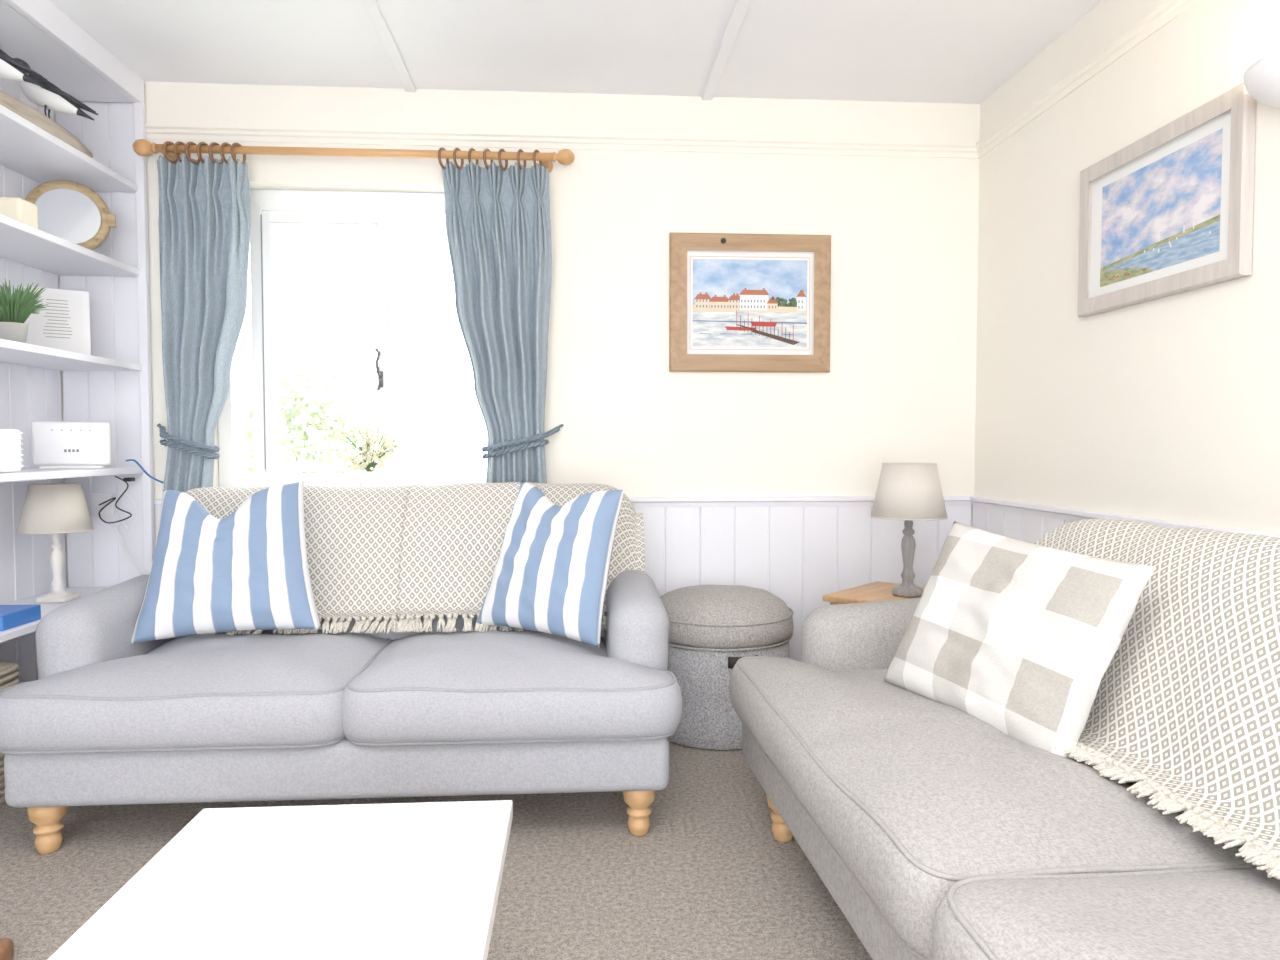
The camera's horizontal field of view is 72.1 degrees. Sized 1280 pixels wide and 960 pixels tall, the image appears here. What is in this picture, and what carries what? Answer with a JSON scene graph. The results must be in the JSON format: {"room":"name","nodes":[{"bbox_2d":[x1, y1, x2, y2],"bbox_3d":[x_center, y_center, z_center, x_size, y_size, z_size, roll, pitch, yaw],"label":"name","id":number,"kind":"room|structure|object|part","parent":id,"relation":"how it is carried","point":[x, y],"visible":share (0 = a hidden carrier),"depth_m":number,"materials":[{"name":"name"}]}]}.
{"room":"living room","nodes":[
{"label":"living room","id":0,"kind":"room"},
{"bbox_2d":[0,741,872,959],"bbox_3d":[-0.242,1.168,0.732,4.290,0.100,6.600,0,2,-4],"label":"floor","id":1,"kind":"structure","parent":0,"point":[709,878],"depth_m":2.37,"materials":[{"name":"carpet"}]},
{"bbox_2d":[0,938,13,959],"bbox_3d":[-1.461,1.040,1.918,0.160,0.060,0.070,0,2,-4],"label":"block","id":2,"kind":"object","parent":1,"relation":"on","point":[6,944],"visible":1,"depth_m":1.93,"materials":[{"name":"brown wood"}]},
{"bbox_2d":[0,662,19,803],"bbox_3d":[-2.149,0.818,2.745,0.270,0.440,0.330,0,2,-4],"label":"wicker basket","id":3,"kind":"object","parent":1,"relation":"on","point":[9,673],"visible":0.16,"depth_m":2.81,"materials":[{"name":"beige wicker"}]},
{"bbox_2d":[0,0,154,642],"bbox_3d":[-2.135,-0.281,2.687,0.358,2.630,1.900,0,2,-4],"label":"built-in shelves","id":4,"kind":"object","parent":1,"relation":"on","point":[38,33],"visible":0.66,"depth_m":3.26,"materials":[{"name":"white wood"}]},
{"bbox_2d":[0,429,23,472],"bbox_3d":[-2.082,-0.094,2.823,0.126,0.140,0.126,0,2,-4],"label":"basket","id":5,"kind":"object","parent":4,"relation":"on","point":[10,439],"visible":1,"depth_m":2.83,"materials":[{"name":"plastic"}]},
{"bbox_2d":[0,197,37,228],"bbox_3d":[-2.098,-0.886,2.951,0.100,0.100,0.100,0,2,-4],"label":"block","id":6,"kind":"object","parent":4,"relation":"on","point":[18,209],"visible":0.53,"depth_m":2.91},
{"bbox_2d":[0,604,40,630],"bbox_3d":[-2.078,0.448,2.865,0.130,0.050,0.200,0,2,-4],"label":"box","id":7,"kind":"object","parent":4,"relation":"on","point":[11,616],"visible":1,"depth_m":2.87,"materials":[{"name":"blue cardboard"}]},
{"bbox_2d":[0,278,47,342],"bbox_3d":[-2.103,-0.553,2.945,0.214,0.210,0.207,0,2,-4],"label":"potted plant","id":8,"kind":"object","parent":4,"relation":"on","point":[15,309],"visible":1,"depth_m":2.92,"materials":[{"name":"green plant"}]},
{"bbox_3d":[-2.102,-0.486,2.947,0.094,0.075,0.094,0,2,-4],"label":"pot","id":9,"kind":"part","parent":8,"relation":"part of","materials":[{"name":"white ceramic"}]},
{"bbox_2d":[0,49,97,157],"bbox_3d":[-2.092,-1.327,2.964,0.320,0.295,0.705,0,2,-4],"label":"bird ornament","id":10,"kind":"object","parent":4,"relation":"on","point":[36,88],"visible":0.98,"depth_m":3.07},
{"bbox_2d":[17,483,93,602],"bbox_3d":[-2.194,0.235,3.310,0.243,0.440,0.243,0,2,-4],"label":"table lamp","id":11,"kind":"object","parent":4,"relation":"on","point":[55,509],"visible":1,"depth_m":3.24,"materials":[{"name":"beige fabric"}]},
{"bbox_3d":[-2.194,0.104,3.305,0.238,0.173,0.238,0,2,-4],"label":"lamp shade","id":12,"kind":"part","parent":11,"relation":"part of","materials":[{"name":"white fabric"}]},
{"bbox_2d":[23,286,90,354],"bbox_3d":[-2.208,-0.596,3.337,0.210,0.259,0.050,-2,3,-34],"label":"framed card","id":13,"kind":"object","parent":4,"relation":"on","point":[64,324],"visible":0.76,"depth_m":3.34,"materials":[{"name":"white paper"}]},
{"bbox_2d":[25,180,115,249],"bbox_3d":[-2.172,-1.001,3.353,0.300,0.284,0.071,-1,3,-30],"label":"mirror","id":14,"kind":"object","parent":4,"relation":"on","point":[71,211],"visible":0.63,"depth_m":3.35,"materials":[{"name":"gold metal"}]},
{"bbox_3d":[-2.179,-1.002,3.349,0.218,0.218,0.008,-1,-5,-28],"label":"glass","id":15,"kind":"part","parent":14,"relation":"part of","materials":[{"name":"white mirror"}]},
{"bbox_2d":[32,421,110,468],"bbox_3d":[-2.135,-0.131,3.310,0.250,0.177,0.070,-1,2,-24],"label":"router","id":16,"kind":"object","parent":4,"relation":"on","point":[55,444],"visible":1,"depth_m":3.29,"materials":[{"name":"white plastic"}]},
{"bbox_2d":[90,459,163,574],"bbox_3d":[-2.129,0.165,3.564,0.297,0.502,0.207,0,2,8],"label":"cables","id":17,"kind":"object","parent":4,"relation":"hanging from","point":[100,504],"visible":0.95,"depth_m":3.60,"materials":[{"name":"black plastic"}]},
{"bbox_2d":[47,800,512,959],"bbox_3d":[-0.530,0.888,1.233,0.615,0.420,1.120,0,2,-4],"label":"coffee table","id":18,"kind":"object","parent":1,"relation":"on","point":[394,881],"visible":1,"depth_m":1.44,"materials":[{"name":"white paint"}]},
{"bbox_2d":[0,482,681,853],"bbox_3d":[-0.867,0.527,2.966,1.924,1.003,1.129,0,2,-4],"label":"sofa","id":19,"kind":"object","parent":1,"relation":"on","point":[401,691],"visible":0.67,"depth_m":2.50,"materials":[{"name":"grey fabric"}]},
{"bbox_3d":[-1.669,0.973,2.483,0.096,0.150,0.096,0,2,-4],"label":"leg","id":20,"kind":"part","parent":19,"relation":"part of","materials":[{"name":"brown wood"}]},
{"bbox_3d":[-1.706,0.542,2.867,0.192,0.400,0.645,0,2,-4],"label":"arm","id":21,"kind":"part","parent":19,"relation":"part of","materials":[{"name":"grey fabric"}]},
{"bbox_2d":[0,633,390,753],"bbox_3d":[-1.321,0.619,2.748,0.987,0.217,0.748,0,2,-4],"label":"seat cushion","id":22,"kind":"object","parent":19,"relation":"on","point":[207,692],"depth_m":2.43,"materials":[{"name":"grey fabric"}]},
{"bbox_2d":[131,481,321,643],"bbox_3d":[-1.346,0.262,2.910,0.587,0.507,0.255,0,2,-11],"label":"striped cushion","id":23,"kind":"object","parent":19,"relation":"on","point":[246,569],"visible":1,"depth_m":2.84,"materials":[{"name":"blue fabric"}]},
{"bbox_3d":[-0.862,0.803,2.910,1.840,0.165,0.895,0,2,-4],"label":"frame","id":24,"kind":"part","parent":19,"relation":"part of","materials":[{"name":"grey fabric"}]},
{"bbox_3d":[-0.888,0.395,3.290,1.786,0.679,0.384,0,2,-4],"label":"backrest","id":25,"kind":"part","parent":19,"relation":"part of","materials":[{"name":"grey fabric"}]},
{"bbox_2d":[342,631,681,745],"bbox_3d":[-0.386,0.617,2.812,0.985,0.215,0.747,0,2,-4],"label":"seat cushion","id":26,"kind":"object","parent":19,"relation":"on","point":[403,688],"depth_m":2.48,"materials":[{"name":"grey fabric"}]},
{"bbox_2d":[477,481,623,646],"bbox_3d":[-0.304,0.265,2.954,0.496,0.510,0.230,1,3,28],"label":"striped cushion","id":27,"kind":"object","parent":19,"relation":"on","point":[550,574],"visible":1,"depth_m":2.87,"materials":[{"name":"blue fabric"}]},
{"bbox_3d":[-0.021,0.538,2.982,0.192,0.400,0.645,0,2,-4],"label":"arm","id":28,"kind":"part","parent":19,"relation":"part of","materials":[{"name":"grey fabric"}]},
{"bbox_3d":[-0.003,0.969,2.596,0.096,0.150,0.096,0,2,-4],"label":"leg","id":29,"kind":"part","parent":19,"relation":"part of","materials":[{"name":"brown wood"}]},
{"bbox_2d":[660,585,793,749],"bbox_3d":[0.317,0.716,3.546,0.596,0.579,0.598,0,2,-4],"label":"pouf","id":30,"kind":"object","parent":1,"relation":"on","point":[712,627],"visible":0.67,"depth_m":3.29,"materials":[{"name":"grey fabric"}]},
{"bbox_3d":[0.385,0.676,3.266,0.119,0.042,0.024,-1,2,-14],"label":"handle","id":31,"kind":"part","parent":30,"relation":"part of","materials":[{"name":"beige fabric"}]},
{"bbox_2d":[823,581,924,604],"bbox_3d":[1.023,0.726,3.409,0.460,0.571,0.460,2,3,41],"label":"side table","id":32,"kind":"object","parent":1,"relation":"on","point":[874,591],"visible":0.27,"depth_m":3.39,"materials":[{"name":"brown wood"}]},
{"bbox_2d":[870,463,947,597],"bbox_3d":[1.025,0.188,3.358,0.285,0.505,0.285,0,2,-4],"label":"table lamp","id":33,"kind":"object","parent":32,"relation":"on","point":[909,492],"visible":1,"depth_m":3.26,"materials":[{"name":"fabric"}]},
{"bbox_3d":[1.025,0.040,3.352,0.280,0.204,0.280,0,2,-4],"label":"lamp shade","id":34,"kind":"part","parent":33,"relation":"part of","materials":[{"name":"fabric"}]},
{"bbox_2d":[730,518,1279,959],"bbox_3d":[0.962,0.612,1.431,1.080,0.956,2.924,0,2,-6],"label":"sofa","id":35,"kind":"object","parent":1,"relation":"on","point":[936,832],"visible":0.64,"depth_m":1.64,"materials":[{"name":"beige fabric"}]},
{"bbox_3d":[0.416,0.970,2.558,0.096,0.150,0.096,0,2,-6],"label":"leg","id":36,"kind":"part","parent":35,"relation":"part of","materials":[{"name":"brown wood"}]},
{"bbox_3d":[0.884,0.862,1.432,0.825,0.165,2.840,0,2,-6],"label":"frame","id":37,"kind":"part","parent":35,"relation":"part of","materials":[{"name":"beige fabric"}]},
{"bbox_3d":[0.776,0.559,2.761,0.545,0.375,0.191,0,2,-6],"label":"arm","id":38,"kind":"part","parent":35,"relation":"part of","materials":[{"name":"beige fabric"}]},
{"bbox_2d":[884,521,1155,758],"bbox_3d":[0.859,0.358,2.089,0.250,0.472,0.622,-1,2,-19],"label":"cushion","id":39,"kind":"object","parent":35,"relation":"on","point":[1018,637],"visible":0.98,"depth_m":1.97,"materials":[{"name":"beige fabric"}]},
{"bbox_2d":[54,82,979,586],"bbox_3d":[-0.461,-0.326,3.888,4.290,2.635,0.240,0,2,-4],"label":"wall","id":40,"kind":"structure","parent":0,"point":[899,386],"depth_m":3.80,"materials":[{"name":"beige paint"}]},
{"bbox_2d":[56,102,143,586],"bbox_3d":[-2.221,-0.269,3.643,0.315,2.540,0.014,0,2,-4],"label":"panelling","id":41,"kind":"structure","parent":40,"relation":"attached to","point":[97,557],"depth_m":3.63,"materials":[{"name":"white wood"}]},
{"bbox_2d":[260,215,379,468],"bbox_3d":[-1.369,-0.591,3.799,0.508,1.090,0.011,0,2,-4],"label":"gasket","id":42,"kind":"object","parent":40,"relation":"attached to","point":[260,215],"visible":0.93,"depth_m":3.79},
{"bbox_2d":[218,189,486,487],"bbox_3d":[-1.216,-0.603,3.850,1.220,1.290,0.086,0,2,-4],"label":"frame","id":43,"kind":"object","parent":40,"relation":"attached to","point":[388,210],"visible":0.66,"depth_m":3.81,"materials":[{"name":"white paint"}]},
{"bbox_2d":[133,139,574,172],"bbox_3d":[-1.142,-1.310,3.594,1.745,0.092,0.171,0,2,-4],"label":"pole","id":44,"kind":"object","parent":40,"relation":"attached to","point":[142,147],"visible":0.94,"depth_m":3.54,"materials":[{"name":"brown wood"}]},
{"bbox_2d":[157,155,250,492],"bbox_3d":[-1.801,-0.188,3.560,0.433,2.185,0.147,0,2,9],"label":"curtain","id":45,"kind":"object","parent":44,"relation":"hanging from","point":[205,213],"visible":0.77,"depth_m":3.54,"materials":[{"name":"blue fabric"}]},
{"bbox_2d":[441,161,563,483],"bbox_3d":[-0.552,-0.192,3.642,0.503,2.185,0.155,-1,2,-15],"label":"curtain","id":46,"kind":"object","parent":44,"relation":"hanging from","point":[498,222],"visible":0.8,"depth_m":3.62,"materials":[{"name":"blue fabric"}]},
{"bbox_2d":[374,348,382,390],"bbox_3d":[-1.125,-0.476,3.796,0.025,0.186,0.046,1,2,19],"label":"handle","id":47,"kind":"object","parent":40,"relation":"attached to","point":[379,373],"visible":1,"depth_m":3.79,"materials":[{"name":"grey metal"}]},
{"bbox_2d":[144,124,979,158],"bbox_3d":[-0.267,-1.432,3.721,3.520,0.058,0.030,0,2,-4],"label":"trim","id":48,"kind":"structure","parent":40,"relation":"attached to","point":[153,131],"depth_m":3.71,"materials":[{"name":"beige paint"}]},
{"bbox_2d":[154,496,971,509],"bbox_3d":[-0.262,0.097,3.781,3.510,0.044,0.034,0,2,-4],"label":"trim","id":49,"kind":"structure","parent":40,"relation":"attached to","point":[744,501],"depth_m":3.83,"materials":[{"name":"white wood"}]},
{"bbox_2d":[157,506,971,661],"bbox_3d":[-0.271,0.547,3.808,3.495,0.895,0.014,0,2,-4],"label":"wainscoting","id":50,"kind":"structure","parent":40,"relation":"attached to","point":[798,555],"depth_m":3.86,"materials":[{"name":"white wood"}]},
{"bbox_2d":[669,232,830,372],"bbox_3d":[0.476,-0.763,3.797,0.700,0.590,0.029,0,2,-4],"label":"framed picture","id":51,"kind":"object","parent":40,"relation":"attached to","point":[738,302],"visible":1,"depth_m":3.80,"materials":[{"name":"brown wood"}]},
{"bbox_2d":[690,256,809,349],"bbox_3d":[0.476,-0.763,3.800,0.524,0.399,0.005,0,2,-4],"label":"painting","id":52,"kind":"object","parent":51,"relation":"attached to","point":[737,302],"depth_m":3.80,"materials":[{"name":"paper"}]},
{"bbox_3d":[-1.210,0.064,3.792,1.210,0.030,0.160,0,2,-4],"label":"window sill","id":53,"kind":"structure","parent":40,"relation":"attached to","visible":0},
{"bbox_2d":[333,423,401,486],"bbox_3d":[-1.163,-0.098,3.772,0.294,0.294,0.135,0,2,-4],"label":"flower vase","id":54,"kind":"object","parent":53,"relation":"on","point":[369,478],"visible":0.98,"depth_m":3.75,"materials":[{"name":"white paint"}]},
{"bbox_2d":[49,0,1101,103],"bbox_3d":[-0.242,-1.565,0.623,4.290,0.100,6.600,0,2,-4],"label":"ceiling","id":55,"kind":"structure","parent":0,"point":[921,51],"depth_m":3.24,"materials":[{"name":"paint"}]},
{"bbox_2d":[361,0,416,91],"bbox_3d":[-0.746,-1.506,0.591,0.045,0.016,6.200,0,2,-4],"label":"trim","id":56,"kind":"structure","parent":55,"relation":"attached to","point":[373,11],"depth_m":3.23,"materials":[{"name":"paint"}]},
{"bbox_2d":[702,0,749,99],"bbox_3d":[0.497,-1.509,0.676,0.045,0.016,6.200,0,2,-4],"label":"trim","id":57,"kind":"structure","parent":55,"relation":"attached to","point":[740,6],"depth_m":3.26,"materials":[{"name":"paint"}]},
{"bbox_2d":[974,0,1279,534],"bbox_3d":[1.798,-0.204,0.817,0.200,2.635,6.200,0,2,-4],"label":"wall","id":58,"kind":"structure","parent":0,"point":[1166,408],"depth_m":2.86,"materials":[{"name":"beige paint"}]},
{"bbox_2d":[973,506,1071,543],"bbox_3d":[1.688,0.664,0.886,0.014,0.895,6.085,0,2,-4],"label":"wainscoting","id":59,"kind":"structure","parent":58,"relation":"attached to","point":[1019,526],"depth_m":3.52,"materials":[{"name":"white wood"}]},
{"bbox_2d":[976,0,1199,157],"bbox_3d":[1.683,-1.315,0.765,0.030,0.058,6.200,0,2,-4],"label":"trim","id":60,"kind":"structure","parent":58,"relation":"attached to","point":[1166,11],"depth_m":2.98,"materials":[{"name":"beige paint"}]},
{"bbox_2d":[970,496,1279,537],"bbox_3d":[1.681,0.214,0.825,0.034,0.044,6.200,0,2,-4],"label":"trim","id":61,"kind":"structure","parent":58,"relation":"attached to","point":[1056,512],"depth_m":3.12,"materials":[{"name":"white wood"}]},
{"bbox_2d":[1077,82,1255,316],"bbox_3d":[1.554,-0.798,2.662,0.030,0.500,0.760,0,2,-4],"label":"framed picture","id":62,"kind":"object","parent":58,"relation":"attached to","point":[1169,212],"visible":0.97,"depth_m":2.58,"materials":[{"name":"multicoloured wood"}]},
{"bbox_2d":[1100,128,1222,286],"bbox_3d":[1.558,-0.799,2.663,0.002,0.330,0.550,0,2,-4],"label":"painting","id":63,"kind":"object","parent":62,"relation":"attached to","point":[1162,214],"depth_m":2.62},
{"bbox_2d":[1243,49,1279,107],"bbox_3d":[1.540,-0.948,2.084,0.140,0.100,0.322,0,2,-4],"label":"wall sconce","id":64,"kind":"object","parent":58,"relation":"attached to","point":[1261,80],"visible":1,"depth_m":2.10,"materials":[{"name":"white glass"}]},
{"bbox_3d":[-2.282,-0.193,0.539,0.200,2.635,6.200,0,2,-4],"label":"wall","id":65,"kind":"structure","parent":0,"visible":0},
{"bbox_2d":[0,78,65,683],"bbox_3d":[-2.321,-0.231,2.684,0.014,2.540,1.885,0,2,-4],"label":"panelling","id":66,"kind":"structure","parent":65,"relation":"attached to","point":[28,394],"depth_m":3.36,"materials":[{"name":"white wood"}]},
{"label":"outside","id":67,"kind":"structure","parent":0,"visible":0},
{"bbox_3d":[-0.952,0.889,14.014,40.000,0.100,20.000,0,2,-4],"label":"ground","id":68,"kind":"structure","parent":67,"visible":0},
{"bbox_2d":[238,356,373,473],"bbox_3d":[-3.338,-0.069,8.798,1.332,2.340,1.185,0,2,-4],"label":"tree","id":69,"kind":"object","parent":68,"relation":"on","point":[323,420],"visible":0.57,"depth_m":8.63,"materials":[{"name":"green plant"}]}
]}

